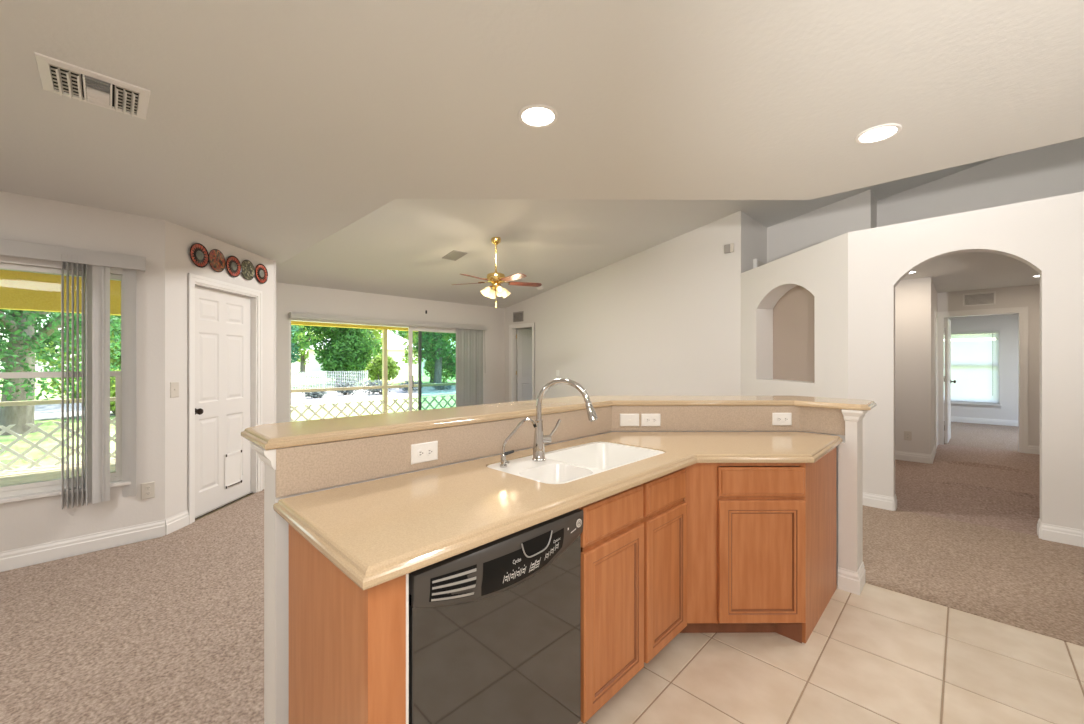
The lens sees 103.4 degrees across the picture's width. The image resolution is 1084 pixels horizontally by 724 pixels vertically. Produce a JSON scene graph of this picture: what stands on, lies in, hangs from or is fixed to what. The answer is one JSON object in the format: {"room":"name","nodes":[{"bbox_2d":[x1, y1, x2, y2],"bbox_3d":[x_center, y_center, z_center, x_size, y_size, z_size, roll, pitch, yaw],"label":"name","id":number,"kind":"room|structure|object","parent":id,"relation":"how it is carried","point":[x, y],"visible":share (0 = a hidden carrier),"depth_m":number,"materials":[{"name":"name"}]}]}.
{"room":"kitchen","nodes":[
{"label":"kitchen","id":0,"kind":"room"},
{"bbox_2d":[0,191,164,551],"bbox_3d":[-4.151,0.110,2.206,0.140,2.500,3.312,0,0,45],"label":"wall","id":1,"kind":"structure","parent":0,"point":[24,218],"depth_m":3.12,"materials":[{"name":"white paint"}]},
{"bbox_2d":[0,263,130,503],"bbox_3d":[-3.604,0.137,2.715,0.135,1.559,1.465,0,0,45],"label":"window","id":2,"kind":"structure","parent":1,"relation":"attached to","point":[45,488],"depth_m":2.95,"materials":[{"name":"white plastic"}]},
{"bbox_2d":[0,239,145,509],"bbox_3d":[-3.566,0.114,2.639,0.089,1.781,1.650,0,0,45],"label":"vertical blinds","id":3,"kind":"object","parent":1,"relation":"attached to","point":[96,265],"visible":1,"depth_m":3.03,"materials":[{"name":"white"}]},
{"bbox_2d":[0,520,164,571],"bbox_3d":[-4.096,1.298,2.152,0.014,0.125,3.312,0,0,45],"label":"baseboard","id":4,"kind":"structure","parent":1,"relation":"attached to","point":[46,552],"depth_m":3.00,"materials":[{"name":"white paint"}]},
{"bbox_2d":[141,481,154,499],"bbox_3d":[-3.004,0.988,3.263,0.010,0.122,0.080,0,0,45],"label":"wall outlet","id":5,"kind":"object","parent":1,"relation":"attached to","point":[147,489],"visible":1,"depth_m":3.26,"materials":[{"name":"beige plastic"}]},
{"bbox_2d":[0,489,263,723],"bbox_3d":[-1.725,1.383,4.061,6.600,0.054,9.360,0,0,45],"label":"floor","id":6,"kind":"structure","parent":0,"point":[167,629],"depth_m":2.16,"materials":[{"name":"beige carpet"}]},
{"bbox_2d":[165,220,273,518],"bbox_3d":[-3.014,0.110,4.036,0.140,2.500,1.400,0,0,0],"label":"wall","id":7,"kind":"structure","parent":0,"point":[179,239],"depth_m":3.51,"materials":[{"name":"white paint"}]},
{"bbox_2d":[170,382,178,397],"bbox_3d":[-2.933,0.230,3.421,0.013,0.122,0.080,0,0,0],"label":"light switch","id":8,"kind":"object","parent":7,"relation":"attached to","point":[174,386],"visible":1,"depth_m":3.42,"materials":[{"name":"beige plastic"}]},
{"bbox_2d":[165,510,188,534],"bbox_3d":[-2.933,1.298,3.443,0.014,0.125,0.213,0,0,0],"label":"baseboard","id":9,"kind":"structure","parent":7,"relation":"attached to","point":[178,521],"depth_m":3.43,"materials":[{"name":"white paint"}]},
{"bbox_2d":[189,243,208,267],"bbox_3d":[-2.926,-0.902,3.654,0.029,0.208,0.208,0,0,0],"label":"wall plate","id":10,"kind":"object","parent":7,"relation":"attached to","point":[199,255],"visible":1,"depth_m":3.65,"materials":[{"name":"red ceramic"}]},
{"bbox_2d":[209,249,225,271],"bbox_3d":[-2.933,-0.904,3.856,0.018,0.204,0.204,0,0,0],"label":"wall plate","id":11,"kind":"object","parent":7,"relation":"attached to","point":[217,262],"visible":1,"depth_m":3.86,"materials":[{"name":"red ceramic"}]},
{"bbox_2d":[188,273,261,523],"bbox_3d":[-3.005,0.315,4.018,0.156,2.090,0.935,0,0,0],"label":"door","id":12,"kind":"structure","parent":7,"relation":"in","point":[225,319],"depth_m":4.00,"materials":[{"name":"paint"},{"name":"black metal"}]},
{"bbox_2d":[226,256,240,276],"bbox_3d":[-2.929,-0.898,4.064,0.029,0.202,0.202,0,0,0],"label":"wall plate","id":13,"kind":"object","parent":7,"relation":"attached to","point":[233,265],"visible":1,"depth_m":4.06,"materials":[{"name":"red ceramic"}]},
{"bbox_2d":[241,260,254,279],"bbox_3d":[-2.936,-0.906,4.264,0.018,0.200,0.200,0,0,0],"label":"wall plate","id":14,"kind":"object","parent":7,"relation":"attached to","point":[247,268],"visible":1,"depth_m":4.27,"materials":[{"name":"ceramic"}]},
{"bbox_2d":[255,264,267,283],"bbox_3d":[-2.932,-0.912,4.472,0.029,0.206,0.206,0,0,0],"label":"wall plate","id":15,"kind":"object","parent":7,"relation":"attached to","point":[261,273],"visible":1,"depth_m":4.47,"materials":[{"name":"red ceramic"}]},
{"bbox_2d":[274,261,275,422],"bbox_3d":[-3.735,-0.240,5.413,2.120,3.200,0.140,0,0,45],"label":"wall","id":16,"kind":"structure","parent":0,"point":[274,261],"depth_m":4.71,"materials":[{"name":"white paint"}]},
{"bbox_2d":[276,282,531,422],"bbox_3d":[-1.561,-0.015,9.027,0.140,2.750,8.338,0,0,45],"label":"wall","id":17,"kind":"structure","parent":0,"point":[289,297],"depth_m":7.67,"materials":[{"name":"white paint"}]},
{"bbox_2d":[289,318,455,421],"bbox_3d":[-2.624,0.345,7.931,0.166,2.030,3.710,0,0,45],"label":"sliding glass door","id":18,"kind":"structure","parent":17,"relation":"in","point":[420,329],"depth_m":8.03,"materials":[{"name":"white plastic"}]},
{"bbox_2d":[289,312,486,406],"bbox_3d":[-2.530,0.291,7.867,0.110,2.077,3.754,0,0,45],"label":"vertical blinds","id":19,"kind":"object","parent":18,"relation":"attached to","point":[469,338],"visible":0.8,"depth_m":8.78,"materials":[{"name":"white"}]},
{"bbox_2d":[0,0,1083,263],"bbox_3d":[-1.046,-2.170,1.190,7.840,2.140,6.505,0,0,45],"label":"ceiling","id":20,"kind":"structure","parent":0,"point":[271,128],"depth_m":1.78,"materials":[{"name":"white paint"}]},
{"bbox_2d":[34,52,150,119],"bbox_3d":[-1.802,-1.089,1.733,0.290,0.023,0.307,0,0,45],"label":"ceiling vent","id":21,"kind":"object","parent":20,"relation":"in","point":[57,76],"visible":1,"depth_m":1.71,"materials":[{"name":"white metal"}]},
{"bbox_2d":[518,104,557,127],"bbox_3d":[-0.018,-1.097,1.922,0.180,0.007,0.180,0,0,45],"label":"recessed light","id":22,"kind":"object","parent":20,"relation":"in","point":[534,115],"visible":1,"depth_m":1.91,"materials":[{"name":"white glass"}]},
{"bbox_2d":[855,123,901,143],"bbox_3d":[1.625,-1.097,2.071,0.180,0.007,0.180,0,0,45],"label":"recessed light","id":23,"kind":"object","parent":20,"relation":"in","point":[878,133],"visible":1,"depth_m":2.06,"materials":[{"name":"white glass"}]},
{"bbox_2d":[264,414,862,723],"bbox_3d":[0.370,0.824,2.389,3.157,1.072,0.895,0,0,-22],"label":"wall","id":24,"kind":"structure","parent":0,"point":[849,453],"depth_m":1.48,"materials":[{"name":"white paint"}]},
{"bbox_2d":[250,443,313,469],"bbox_3d":[-0.908,0.322,1.493,0.189,0.067,0.149,0,0,45],"label":"cap","id":25,"kind":"object","parent":24,"relation":"attached to","point":[268,457],"visible":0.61,"depth_m":1.40,"materials":[{"name":"white paint"}]},
{"bbox_2d":[241,396,876,449],"bbox_3d":[0.372,0.270,2.527,3.479,0.034,1.224,0,0,-22],"label":"bar","id":26,"kind":"object","parent":24,"relation":"on","point":[306,432],"visible":1,"depth_m":2.04,"materials":[{"name":"beige stone"}]},
{"bbox_2d":[275,406,844,497],"bbox_3d":[0.336,0.367,2.303,2.938,0.157,0.707,0,0,-24],"label":"backsplash","id":27,"kind":"structure","parent":24,"relation":"attached to","point":[300,469],"depth_m":2.03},
{"bbox_2d":[411,441,437,464],"bbox_3d":[-0.485,0.379,1.773,0.010,0.080,0.122,0,0,45],"label":"wall outlet","id":28,"kind":"object","parent":27,"relation":"attached to","point":[428,451],"visible":1,"depth_m":1.77,"materials":[{"name":"white plastic"}]},
{"bbox_2d":[418,449,423,456],"bbox_3d":[-0.497,0.379,1.756,0.002,0.033,0.028,0,0,45],"label":"receptacle","id":29,"kind":"object","parent":28,"relation":"attached to","point":[420,451],"depth_m":1.76,"materials":[{"name":"white plastic"}]},
{"bbox_2d":[427,448,432,455],"bbox_3d":[-0.468,0.379,1.786,0.002,0.033,0.028,0,0,45],"label":"receptacle","id":30,"kind":"object","parent":28,"relation":"attached to","point":[429,450],"depth_m":1.79,"materials":[{"name":"white plastic"}]},
{"bbox_2d":[620,414,638,425],"bbox_3d":[0.556,0.375,2.716,0.122,0.080,0.013,0,0,0],"label":"switch plate","id":31,"kind":"object","parent":27,"relation":"attached to","point":[625,419],"visible":1,"depth_m":2.72,"materials":[{"name":"white plastic"}]},
{"bbox_2d":[641,414,660,425],"bbox_3d":[0.692,0.375,2.719,0.122,0.080,0.010,0,0,0],"label":"wall outlet","id":32,"kind":"object","parent":27,"relation":"attached to","point":[646,419],"visible":1,"depth_m":2.72,"materials":[{"name":"white plastic"}]},
{"bbox_2d":[772,413,791,424],"bbox_3d":[1.529,0.370,2.725,0.122,0.080,0.010,0,0,0],"label":"wall outlet","id":33,"kind":"object","parent":27,"relation":"attached to","point":[777,418],"visible":1,"depth_m":2.72,"materials":[{"name":"white plastic"}]},
{"bbox_2d":[838,562,864,594],"bbox_3d":[1.875,1.298,2.591,0.107,0.125,0.201,0,0,45],"label":"baseboard","id":34,"kind":"structure","parent":24,"relation":"attached to","point":[850,581],"depth_m":2.53,"materials":[{"name":"white paint"}]},
{"bbox_2d":[842,409,868,421],"bbox_3d":[1.894,0.322,2.582,0.103,0.067,0.251,0,0,45],"label":"post cap","id":35,"kind":"object","parent":24,"relation":"attached to","point":[849,415],"visible":0.87,"depth_m":2.51,"materials":[{"name":"white paint"}]},
{"bbox_2d":[505,211,743,401],"bbox_3d":[1.025,-0.434,7.894,5.134,3.589,0.120,0,0,45],"label":"wall","id":36,"kind":"structure","parent":0,"point":[663,319],"depth_m":7.07,"materials":[{"name":"white paint"}]},
{"bbox_2d":[513,311,523,321],"bbox_3d":[-0.519,-0.965,9.322,0.340,0.220,0.013,0,0,45],"label":"air vent","id":37,"kind":"object","parent":36,"relation":"in","point":[517,316],"visible":1,"depth_m":9.31,"materials":[{"name":"grey metal"}]},
{"bbox_2d":[509,323,534,401],"bbox_3d":[-0.148,0.278,9.541,0.800,2.165,0.852,0,0,45],"label":"door","id":38,"kind":"structure","parent":36,"relation":"in","point":[525,372],"depth_m":9.54,"materials":[{"name":"white paint"}]},
{"bbox_2d":[724,243,733,253],"bbox_3d":[2.687,-1.617,6.142,0.130,0.125,0.040,0,0,45],"label":"door chime","id":39,"kind":"object","parent":36,"relation":"attached to","point":[728,248],"visible":1,"depth_m":6.13,"materials":[{"name":"grey plastic"}]},
{"bbox_2d":[276,155,1004,307],"bbox_3d":[1.591,-2.057,5.145,10.160,1.810,7.240,0,0,45],"label":"ceiling","id":40,"kind":"structure","parent":0,"point":[398,248],"depth_m":6.05,"materials":[{"name":"white paint"}]},
{"bbox_2d":[442,250,467,260],"bbox_3d":[-1.288,-1.554,6.312,0.316,0.067,0.240,0,0,45],"label":"ceiling vent","id":41,"kind":"object","parent":40,"relation":"in","point":[454,255],"visible":1,"depth_m":6.30,"materials":[{"name":"grey metal"}]},
{"bbox_2d":[452,237,541,307],"bbox_3d":[-0.630,-1.223,5.890,1.262,0.980,1.273,0,0,45],"label":"ceiling fan","id":42,"kind":"object","parent":40,"relation":"hanging from","point":[495,278],"visible":1,"depth_m":5.87,"materials":[{"name":"gold metal"}]},
{"bbox_2d":[744,213,766,271],"bbox_3d":[3.226,-1.990,6.580,0.154,1.900,1.140,0,0,45],"label":"wall","id":43,"kind":"structure","parent":0,"point":[755,233],"depth_m":6.41,"materials":[{"name":"white paint"}]},
{"bbox_2d":[753,259,764,268],"bbox_3d":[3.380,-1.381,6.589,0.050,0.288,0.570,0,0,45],"label":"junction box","id":44,"kind":"object","parent":43,"relation":"attached to","point":[756,263],"visible":0.32,"depth_m":6.40,"materials":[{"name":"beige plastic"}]},
{"bbox_2d":[741,233,847,398],"bbox_3d":[3.073,0.061,5.145,0.400,2.598,2.030,0,0,-4],"label":"wall","id":45,"kind":"structure","parent":0,"point":[794,307],"depth_m":5.06,"materials":[{"name":"white paint"}]},
{"bbox_2d":[767,189,876,262],"bbox_3d":[4.330,-2.115,6.755,1.480,1.850,0.900,0,0,45],"label":"wall","id":46,"kind":"structure","parent":0,"point":[857,212],"depth_m":6.32,"materials":[{"name":"white paint"}]},
{"bbox_2d":[578,505,1083,723],"bbox_3d":[1.141,1.383,1.228,4.500,0.054,9.350,0,0,45],"label":"floor","id":47,"kind":"structure","parent":0,"point":[878,655],"depth_m":2.00,"materials":[{"name":"tile"}]},
{"bbox_2d":[289,524,405,723],"bbox_3d":[-0.565,0.923,1.187,0.593,0.874,0.090,0,0,45],"label":"base cabinet","id":48,"kind":"object","parent":47,"relation":"on","point":[347,642],"visible":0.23,"depth_m":1.06,"materials":[{"name":"brown wood"}]},
{"bbox_2d":[406,509,583,723],"bbox_3d":[-0.281,0.926,1.433,0.620,0.868,0.654,0,0,45],"label":"dishwasher","id":49,"kind":"object","parent":47,"relation":"on","point":[493,629],"visible":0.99,"depth_m":1.21,"materials":[{"name":"black plastic"}]},
{"bbox_2d":[503,565,525,581],"bbox_3d":[-0.077,0.604,1.216,0.010,0.034,0.082,0,0,45],"label":"print","id":50,"kind":"object","parent":49,"relation":"attached to","point":[512,573],"depth_m":1.21,"materials":[{"name":"white paint"}]},
{"bbox_2d":[529,558,540,571],"bbox_3d":[-0.021,0.608,1.276,0.011,0.036,0.042,0,0,43],"label":"print","id":51,"kind":"object","parent":49,"relation":"attached to","point":[534,563],"depth_m":1.28,"materials":[{"name":"white paint"}]},
{"bbox_2d":[578,468,686,722],"bbox_3d":[0.220,0.923,1.985,0.600,0.874,0.825,0,0,45],"label":"base cabinet","id":52,"kind":"object","parent":47,"relation":"on","point":[634,540],"visible":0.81,"depth_m":1.70,"materials":[{"name":"brown wood"}]},
{"bbox_2d":[273,432,842,589],"bbox_3d":[0.469,0.466,1.971,1.088,0.040,2.714,0,0,45],"label":"countertop","id":53,"kind":"structure","parent":52,"relation":"on","point":[379,531],"depth_m":1.39,"materials":[{"name":"beige stone"}]},
{"bbox_2d":[500,418,536,467],"bbox_3d":[-0.101,0.347,1.827,0.159,0.208,0.032,0,0,0],"label":"tap","id":54,"kind":"object","parent":53,"relation":"on","point":[504,461],"visible":1,"depth_m":1.82,"materials":[{"name":"silver metal"}]},
{"bbox_2d":[532,378,597,461],"bbox_3d":[0.103,0.265,1.916,0.303,0.374,0.076,0,0,17],"label":"kitchen faucet","id":55,"kind":"object","parent":53,"relation":"on","point":[540,439],"visible":1,"depth_m":1.92,"materials":[{"name":"silver metal"}]},
{"bbox_2d":[487,442,664,483],"bbox_3d":[0.185,0.556,1.975,0.438,0.208,0.835,0,0,45],"label":"sink","id":56,"kind":"object","parent":53,"relation":"in","point":[565,465],"visible":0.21,"depth_m":2.12,"materials":[{"name":"white porcelain"},{"name":"white enamel"}]},
{"bbox_2d":[680,447,835,643],"bbox_3d":[1.190,0.923,2.359,1.139,0.874,0.640,0,0,0],"label":"base cabinet","id":57,"kind":"object","parent":47,"relation":"on","point":[761,541],"visible":0.91,"depth_m":2.05,"materials":[{"name":"brown wood"}]},
{"bbox_2d":[895,277,936,453],"bbox_3d":[5.583,0.085,6.608,0.710,2.550,1.990,0,0,45],"label":"wall","id":58,"kind":"structure","parent":0,"point":[915,299],"depth_m":5.77,"materials":[{"name":"white paint"}]},
{"bbox_2d":[904,431,911,440],"bbox_3d":[4.966,1.015,5.812,0.080,0.122,0.010,0,0,45],"label":"wall outlet","id":59,"kind":"object","parent":58,"relation":"attached to","point":[907,434],"visible":1,"depth_m":5.80,"materials":[{"name":"beige plastic"}]},
{"bbox_2d":[895,451,930,463],"bbox_3d":[4.922,1.298,5.853,0.590,0.125,0.014,0,0,45],"label":"baseboard","id":60,"kind":"structure","parent":58,"relation":"attached to","point":[899,455],"depth_m":5.77,"materials":[{"name":"white paint"}]},
{"bbox_2d":[931,445,935,463],"bbox_3d":[5.458,1.298,5.966,0.014,0.125,0.900,0,0,45],"label":"baseboard","id":61,"kind":"structure","parent":58,"relation":"attached to","point":[933,453],"depth_m":5.82,"materials":[{"name":"white paint"}]},
{"bbox_2d":[935,311,938,448],"bbox_3d":[6.097,0.310,6.613,0.016,2.100,0.880,0,0,45],"label":"door frame","id":62,"kind":"structure","parent":58,"relation":"in","point":[936,313],"depth_m":6.59,"materials":[{"name":"white paint"}]},
{"bbox_2d":[848,191,1083,529],"bbox_3d":[4.106,0.061,3.064,3.135,2.598,0.130,0,0,45],"label":"wall","id":63,"kind":"structure","parent":0,"point":[1045,234],"depth_m":3.38,"materials":[{"name":"white paint"}]},
{"bbox_2d":[863,492,893,510],"bbox_3d":[3.061,1.298,3.994,0.340,0.125,0.014,0,0,45],"label":"baseboard","id":64,"kind":"structure","parent":63,"relation":"attached to","point":[869,499],"depth_m":3.94,"materials":[{"name":"white paint"}]},
{"bbox_2d":[894,494,896,510],"bbox_3d":[3.237,1.298,3.921,0.014,0.125,0.130,0,0,45],"label":"baseboard","id":65,"kind":"structure","parent":63,"relation":"attached to","point":[895,497],"depth_m":3.89,"materials":[{"name":"white paint"}]},
{"bbox_2d":[1037,518,1041,538],"bbox_3d":[3.852,1.298,3.315,0.014,0.125,0.130,0,0,45],"label":"baseboard","id":66,"kind":"structure","parent":63,"relation":"attached to","point":[1039,524],"depth_m":3.28,"materials":[{"name":"white paint"}]},
{"bbox_2d":[1042,523,1083,546],"bbox_3d":[4.440,1.298,2.634,1.780,0.125,0.014,0,0,45],"label":"baseboard","id":67,"kind":"structure","parent":63,"relation":"attached to","point":[1071,536],"depth_m":3.18,"materials":[{"name":"white paint"}]},
{"bbox_2d":[895,444,1039,535],"bbox_3d":[5.578,1.333,4.766,3.150,0.045,4.500,0,0,45],"label":"floor","id":68,"kind":"structure","parent":0,"point":[1000,489],"depth_m":4.56,"materials":[{"name":"carpet"}]},
{"bbox_2d":[902,252,1039,292],"bbox_3d":[5.168,-1.173,5.212,4.640,0.126,4.560,0,0,45],"label":"ceiling","id":69,"kind":"structure","parent":0,"point":[964,271],"depth_m":5.37,"materials":[{"name":"white paint"}]},
{"bbox_2d":[877,137,1083,226],"bbox_3d":[6.217,-2.165,5.315,3.290,1.950,0.300,0,0,45],"label":"wall","id":70,"kind":"structure","parent":0,"point":[1057,169],"depth_m":5.48,"materials":[{"name":"white paint"}]},
{"bbox_2d":[944,314,1017,419],"bbox_3d":[9.765,0.110,9.119,4.100,2.500,0.140,0,0,45],"label":"wall","id":71,"kind":"structure","parent":0,"point":[1006,324],"depth_m":9.06,"materials":[{"name":"white paint"}]},
{"bbox_2d":[944,332,1001,405],"bbox_3d":[9.283,0.152,9.531,1.295,1.585,0.170,0,0,45],"label":"window","id":72,"kind":"structure","parent":71,"relation":"in","point":[953,332],"depth_m":9.27,"materials":[{"name":"white plastic"}]},
{"bbox_2d":[944,331,998,403],"bbox_3d":[9.244,0.137,9.491,1.215,1.543,0.052,0,0,45],"label":"window blinds","id":73,"kind":"object","parent":72,"relation":"attached to","point":[974,363],"visible":0.61,"depth_m":9.31,"materials":[{"name":"white"}]},
{"bbox_2d":[944,416,1017,425],"bbox_3d":[9.711,1.298,9.065,4.100,0.125,0.014,0,0,45],"label":"baseboard","id":74,"kind":"structure","parent":71,"relation":"attached to","point":[953,418],"depth_m":9.22,"materials":[{"name":"white paint"}]},
{"bbox_2d":[944,421,1018,451],"bbox_3d":[8.417,1.383,7.752,4.100,0.053,3.740,0,0,45],"label":"floor","id":75,"kind":"structure","parent":0,"point":[989,436],"depth_m":7.69,"materials":[{"name":"carpet"}]},
{"bbox_2d":[937,285,1039,445],"bbox_3d":[7.118,0.085,6.407,1.800,2.550,0.120,0,0,45],"label":"wall","id":76,"kind":"structure","parent":0,"point":[1028,296],"depth_m":6.29,"materials":[{"name":"white paint"}]},
{"bbox_2d":[963,291,995,305],"bbox_3d":[6.783,-0.965,6.644,0.360,0.200,0.013,0,0,45],"label":"air vent","id":77,"kind":"object","parent":76,"relation":"in","point":[980,298],"visible":1,"depth_m":6.64,"materials":[{"name":"white metal"}]},
{"bbox_2d":[937,307,1027,452],"bbox_3d":[7.110,0.280,6.965,0.995,2.160,0.936,0,0,45],"label":"door","id":78,"kind":"structure","parent":76,"relation":"in","point":[1022,312],"depth_m":6.61,"materials":[{"name":"white paint"}]},
{"bbox_2d":[1028,445,1039,453],"bbox_3d":[7.381,1.298,6.054,0.690,0.125,0.014,0,0,45],"label":"baseboard","id":79,"kind":"structure","parent":76,"relation":"attached to","point":[1032,449],"depth_m":6.25,"materials":[{"name":"white paint"}]},
{"label":"outside","id":80,"kind":"structure","parent":0,"visible":0},
{"bbox_2d":[0,458,253,565],"bbox_3d":[-2.242,1.475,7.126,4.080,0.170,25.000,0,0,45],"label":"floor","id":81,"kind":"structure","parent":80,"point":[18,476],"depth_m":5.24,"materials":[{"name":"concrete"}]},
{"bbox_2d":[0,329,455,470],"bbox_3d":[-3.673,0.365,8.538,0.080,2.050,25.000,0,0,45],"label":"porch railing","id":82,"kind":"object","parent":81,"relation":"on","point":[384,402],"visible":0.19,"depth_m":7.75,"materials":[{"name":"beige metal"}]},
{"bbox_2d":[0,270,455,333],"bbox_3d":[-3.680,-0.900,8.545,0.200,0.481,25.000,0,0,45],"label":"beam","id":83,"kind":"structure","parent":82,"relation":"on","point":[29,291],"depth_m":5.58,"materials":[{"name":"yellow paint"}]},
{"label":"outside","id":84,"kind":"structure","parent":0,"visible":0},
{"bbox_2d":[0,369,455,470],"bbox_3d":[-14.290,1.690,21.114,130.000,0.340,130.000,0,0,45],"label":"ground","id":85,"kind":"structure","parent":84,"point":[47,426],"depth_m":12.39,"materials":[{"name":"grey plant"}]},
{"bbox_2d":[0,309,120,435],"bbox_3d":[-11.583,-2.150,9.066,7.067,7.520,7.857,0,0,-17],"label":"tree","id":86,"kind":"object","parent":85,"relation":"on","point":[17,354],"visible":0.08,"depth_m":8.74,"materials":[{"name":"green plant"}]},
{"bbox_2d":[35,315,120,371],"bbox_3d":[-16.140,-2.730,17.357,5.824,8.680,5.783,0,0,9],"label":"tree","id":87,"kind":"object","parent":85,"relation":"on","point":[112,360],"visible":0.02,"depth_m":15.39,"materials":[{"name":"green plant"}]},
{"bbox_2d":[44,366,120,413],"bbox_3d":[-12.087,0.836,11.982,2.083,1.488,2.352,0,0,-15],"label":"shrub","id":88,"kind":"object","parent":85,"relation":"on","point":[112,385],"visible":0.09,"depth_m":11.25,"materials":[{"name":"green plant"}]},
{"bbox_2d":[54,312,118,368],"bbox_3d":[-40.572,-4.528,44.240,14.781,14.251,13.626,0,0,27],"label":"tree","id":89,"kind":"object","parent":85,"relation":"on","point":[55,312],"visible":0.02,"depth_m":40.38,"materials":[{"name":"green plant"}]},
{"bbox_2d":[34,385,455,420],"bbox_3d":[-10.480,1.515,17.357,5.700,0.030,70.000,0,0,45],"label":"road","id":90,"kind":"structure","parent":85,"relation":"on","point":[50,411],"depth_m":17.12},
{"bbox_2d":[302,388,327,397],"bbox_3d":[-9.199,1.321,17.306,0.938,0.509,0.960,0,0,45],"label":"shrub","id":91,"kind":"object","parent":90,"relation":"on","point":[321,393],"visible":0.68,"depth_m":17.16,"materials":[{"name":"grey plant"}]},
{"bbox_2d":[291,370,367,393],"bbox_3d":[-10.740,0.995,19.017,0.060,1.050,6.060,0,0,45],"label":"fence","id":92,"kind":"object","parent":90,"relation":"on","point":[361,372],"visible":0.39,"depth_m":19.92,"materials":[{"name":"white plastic"}]},
{"bbox_2d":[334,382,357,394],"bbox_3d":[-8.731,1.251,18.944,1.031,0.653,1.029,0,0,45],"label":"shrub","id":93,"kind":"object","parent":90,"relation":"on","point":[344,392],"visible":0.62,"depth_m":18.83,"materials":[{"name":"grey plant"}]},
{"bbox_2d":[358,379,394,394],"bbox_3d":[-7.365,1.189,19.085,1.650,0.784,1.361,0,0,19],"label":"shrub","id":94,"kind":"object","parent":90,"relation":"on","point":[372,383],"visible":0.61,"depth_m":18.98,"materials":[{"name":"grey plant"}]},
{"bbox_2d":[399,380,422,391],"bbox_3d":[-6.346,1.232,20.609,1.171,0.693,1.235,0,0,16],"label":"shrub","id":95,"kind":"object","parent":90,"relation":"on","point":[406,381],"visible":0.38,"depth_m":20.53,"materials":[{"name":"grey plant"}]},
{"bbox_2d":[431,382,451,389],"bbox_3d":[-5.300,1.327,22.299,1.018,0.501,1.084,0,0,45],"label":"shrub","id":96,"kind":"object","parent":90,"relation":"on","point":[446,386],"visible":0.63,"depth_m":22.13,"materials":[{"name":"green plant"}]},
{"bbox_2d":[291,325,299,363],"bbox_3d":[-15.271,-3.040,22.440,5.920,9.300,6.332,0,0,38],"label":"tree","id":97,"kind":"object","parent":85,"relation":"on","point":[294,350],"visible":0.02,"depth_m":24.90,"materials":[{"name":"green plant"}]},
{"bbox_2d":[292,325,325,372],"bbox_3d":[-30.486,-5.414,56.145,12.921,14.048,12.577,0,0,27],"label":"tree","id":98,"kind":"object","parent":85,"relation":"on","point":[303,356],"visible":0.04,"depth_m":55.70,"materials":[{"name":"green plant"}]},
{"bbox_2d":[291,325,381,384],"bbox_3d":[-13.220,-2.521,27.875,5.418,8.262,5.500,0,0,21],"label":"tree","id":99,"kind":"object","parent":85,"relation":"on","point":[347,349],"visible":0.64,"depth_m":27.09,"materials":[{"name":"green plant"}]},
{"bbox_2d":[301,331,423,377],"bbox_3d":[-18.164,-0.990,44.245,9.200,5.100,9.700,0,0,45],"label":"house","id":100,"kind":"structure","parent":85,"relation":"on","point":[395,350],"depth_m":42.81,"materials":[{"name":"beige paint"}]},
{"bbox_2d":[350,329,381,379],"bbox_3d":[-14.209,-2.653,33.512,5.277,8.525,5.564,0,0,13],"label":"tree","id":101,"kind":"object","parent":85,"relation":"on","point":[377,332],"visible":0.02,"depth_m":32.35,"materials":[{"name":"green plant"}]},
{"bbox_2d":[364,354,400,380],"bbox_3d":[-9.334,0.566,24.999,2.131,2.012,1.696,0,0,45],"label":"shrub","id":102,"kind":"object","parent":85,"relation":"on","point":[375,372],"visible":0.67,"depth_m":24.64,"materials":[{"name":"green plant"}]},
{"bbox_2d":[389,330,429,367],"bbox_3d":[-20.993,-5.296,66.348,13.807,13.813,12.892,0,0,45],"label":"tree","id":103,"kind":"object","parent":85,"relation":"on","point":[400,333],"visible":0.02,"depth_m":64.44,"materials":[{"name":"green plant"}]},
{"bbox_2d":[401,331,455,382],"bbox_3d":[-7.614,-2.472,30.807,5.052,8.164,5.260,0,0,-23],"label":"tree","id":104,"kind":"object","parent":85,"relation":"on","point":[430,369],"visible":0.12,"depth_m":29.93,"materials":[{"name":"green plant"}]},
{"bbox_2d":[413,331,455,382],"bbox_3d":[-6.486,-2.897,25.763,5.081,9.014,4.928,0,0,17],"label":"tree","id":105,"kind":"object","parent":85,"relation":"on","point":[439,349],"visible":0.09,"depth_m":25.49,"materials":[{"name":"green plant"}]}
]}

